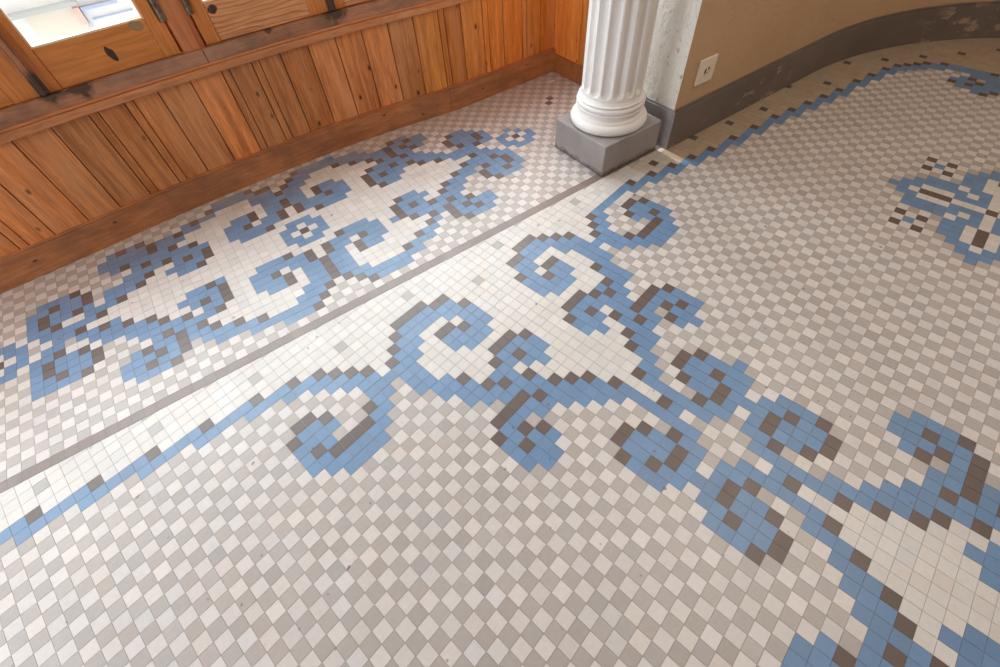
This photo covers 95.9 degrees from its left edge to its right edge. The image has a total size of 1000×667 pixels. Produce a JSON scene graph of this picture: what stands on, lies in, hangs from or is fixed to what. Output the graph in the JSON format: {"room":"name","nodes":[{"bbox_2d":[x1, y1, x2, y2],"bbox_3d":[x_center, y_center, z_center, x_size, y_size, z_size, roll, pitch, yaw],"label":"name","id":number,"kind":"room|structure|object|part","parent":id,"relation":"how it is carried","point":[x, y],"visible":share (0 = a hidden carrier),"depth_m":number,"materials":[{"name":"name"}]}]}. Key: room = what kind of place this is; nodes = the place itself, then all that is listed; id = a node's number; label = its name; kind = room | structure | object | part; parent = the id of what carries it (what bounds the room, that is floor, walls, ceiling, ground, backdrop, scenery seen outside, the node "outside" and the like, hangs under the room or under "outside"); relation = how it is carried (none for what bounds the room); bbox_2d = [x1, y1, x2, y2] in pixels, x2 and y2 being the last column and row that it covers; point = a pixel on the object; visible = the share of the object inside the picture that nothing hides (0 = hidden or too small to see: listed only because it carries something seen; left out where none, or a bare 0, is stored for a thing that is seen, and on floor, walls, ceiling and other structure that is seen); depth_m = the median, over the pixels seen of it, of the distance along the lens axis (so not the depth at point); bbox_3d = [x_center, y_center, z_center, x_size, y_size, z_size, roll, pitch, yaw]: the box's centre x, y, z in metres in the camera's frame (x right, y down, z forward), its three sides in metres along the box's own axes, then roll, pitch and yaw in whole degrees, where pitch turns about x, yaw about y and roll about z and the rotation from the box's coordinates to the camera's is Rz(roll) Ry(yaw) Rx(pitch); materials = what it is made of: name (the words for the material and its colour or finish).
{"room":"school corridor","nodes":[
{"label":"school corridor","id":0,"kind":"room"},
{"bbox_2d":[0,0,555,256],"bbox_3d":[-1.602,-0.794,1.977,4.655,0.600,0.295,-32,58,-19],"label":"wall","id":1,"kind":"structure","parent":0,"point":[57,179],"depth_m":2.10,"materials":[{"name":"brown wood"}]},
{"bbox_2d":[0,50,39,107],"bbox_3d":[-1.984,-1.342,0.793,0.550,1.998,0.050,-36,59,-21],"label":"window","id":2,"kind":"structure","parent":1,"relation":"in","point":[14,88],"depth_m":1.62,"materials":[{"name":"brown wood"}]},
{"bbox_3d":[-1.940,-0.784,1.536,0.391,0.135,0.037,-36,59,-21],"label":"panel","id":3,"kind":"part","parent":2,"relation":"part of","materials":[{"name":"brown wood"}]},
{"bbox_2d":[0,0,180,95],"bbox_3d":[-1.568,-1.628,0.978,0.530,1.998,0.058,-34,58,-20],"label":"window","id":4,"kind":"structure","parent":1,"relation":"in","point":[51,66],"depth_m":1.70,"materials":[{"name":"brown wood"}]},
{"bbox_3d":[-1.520,-1.076,1.726,0.379,0.135,0.037,-34,58,-20],"label":"panel","id":5,"kind":"part","parent":4,"relation":"part of","materials":[{"name":"brown wood"}]},
{"bbox_2d":[157,0,206,57],"bbox_3d":[-1.358,-1.806,1.119,0.138,2.044,0.140,-31,57,-18],"label":"trim","id":6,"kind":"structure","parent":1,"relation":"attached to","point":[184,31],"depth_m":1.80,"materials":[{"name":"brown wood"}]},
{"bbox_2d":[0,0,433,129],"bbox_3d":[-1.618,-0.952,1.761,4.650,0.055,0.300,-32,58,-19],"label":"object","id":7,"kind":"structure","parent":1,"relation":"attached to","point":[16,114],"depth_m":1.86,"materials":[{"name":"brown wood"}]},
{"bbox_2d":[0,0,468,144],"bbox_3d":[-1.567,-0.874,1.752,4.647,0.039,0.165,-32,58,-19],"label":"trim","id":8,"kind":"structure","parent":1,"relation":"attached to","point":[12,133],"depth_m":1.91,"materials":[{"name":"brown wood"}]},
{"bbox_2d":[180,0,327,44],"bbox_3d":[-1.073,-1.941,1.179,0.559,1.998,0.050,-30,57,-18],"label":"window","id":9,"kind":"structure","parent":1,"relation":"in","point":[215,20],"depth_m":1.90,"materials":[{"name":"brown wood"}]},
{"bbox_3d":[-1.028,-1.384,1.923,0.400,0.135,0.037,-30,57,-18],"label":"panel","id":10,"kind":"part","parent":9,"relation":"part of","materials":[{"name":"brown wood"}]},
{"bbox_2d":[0,47,555,293],"bbox_3d":[-1.542,-0.589,2.112,4.632,0.130,0.144,-32,58,-19],"label":"baseboard","id":11,"kind":"structure","parent":1,"relation":"attached to","point":[24,265],"depth_m":2.25,"materials":[{"name":"brown wood"}]},
{"bbox_2d":[325,0,370,10],"bbox_3d":[-0.589,-2.195,1.336,0.581,1.998,0.058,-26,56,-15],"label":"window","id":12,"kind":"structure","parent":1,"relation":"in","point":[332,5],"depth_m":2.06,"materials":[{"name":"brown wood"}]},
{"bbox_3d":[-0.539,-1.645,2.084,0.427,0.135,0.037,-26,56,-15],"label":"panel","id":13,"kind":"part","parent":12,"relation":"part of","materials":[{"name":"brown wood"}]},
{"bbox_2d":[0,38,999,666],"bbox_3d":[0.870,-0.075,1.734,7.846,0.150,4.053,-31,57,-18],"label":"floor","id":14,"kind":"structure","parent":0,"point":[451,389],"depth_m":1.47,"materials":[{"name":"tile"}]},
{"bbox_2d":[555,0,660,175],"bbox_3d":[0.455,-1.829,1.170,0.380,2.900,0.380,-31,57,-18],"label":"fluted column","id":15,"kind":"structure","parent":14,"relation":"on","point":[609,126],"depth_m":2.02,"materials":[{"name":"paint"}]},
{"bbox_2d":[554,0,588,65],"bbox_3d":[0.503,-2.483,1.658,0.270,2.900,0.910,-31,57,-18],"label":"wall","id":16,"kind":"structure","parent":0,"point":[571,16],"depth_m":2.61,"materials":[{"name":"brown wood"}]},
{"bbox_2d":[553,54,582,85],"bbox_3d":[0.539,-1.498,2.669,0.028,0.100,0.666,-31,57,-18],"label":"baseboard","id":17,"kind":"structure","parent":16,"relation":"attached to","point":[562,66],"depth_m":2.76,"materials":[{"name":"orange wood"}]},
{"bbox_2d":[643,0,995,109],"bbox_3d":[2.533,-2.425,1.473,4.046,2.900,1.210,-4,53,1],"label":"wall","id":18,"kind":"structure","parent":0,"point":[747,36],"depth_m":2.12,"materials":[{"name":"beige paint"}]},
{"bbox_2d":[694,53,718,86],"bbox_3d":[0.948,-1.211,2.075,0.116,0.112,0.014,-31,57,-18],"label":"wall outlet","id":19,"kind":"object","parent":18,"relation":"attached to","point":[707,65],"visible":1,"depth_m":2.06,"materials":[{"name":"beige plastic"}]},
{"bbox_2d":[703,65,710,75],"bbox_3d":[0.951,-1.208,2.072,0.047,0.047,0.003,-31,57,-18],"label":"socket","id":20,"kind":"object","parent":19,"relation":"attached to","point":[706,68],"depth_m":2.07,"materials":[{"name":"beige plastic"}]},
{"bbox_2d":[644,0,999,148],"bbox_3d":[2.503,-1.504,2.477,3.837,0.202,0.973,-4,53,1],"label":"baseboard","id":21,"kind":"structure","parent":18,"relation":"attached to","point":[981,19],"depth_m":2.60,"materials":[{"name":"grey paint"}]},
{"label":"outside","id":22,"kind":"structure","parent":0,"visible":0},
{"bbox_2d":[0,0,139,45],"bbox_3d":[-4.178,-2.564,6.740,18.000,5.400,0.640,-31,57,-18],"label":"window pane","id":23,"kind":"structure","parent":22,"point":[38,21],"depth_m":4.82,"materials":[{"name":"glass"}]},
{"bbox_3d":[-4.719,-3.324,4.825,0.470,0.230,0.020,-31,57,-18],"label":"cream panel","id":24,"kind":"part","parent":23,"relation":"part of","materials":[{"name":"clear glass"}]},
{"bbox_2d":[72,6,88,24],"bbox_3d":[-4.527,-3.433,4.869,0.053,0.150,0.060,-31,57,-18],"label":"shutter","id":25,"kind":"object","parent":23,"relation":"hanging from","point":[81,16],"depth_m":4.86,"materials":[{"name":"paint"}]}
]}

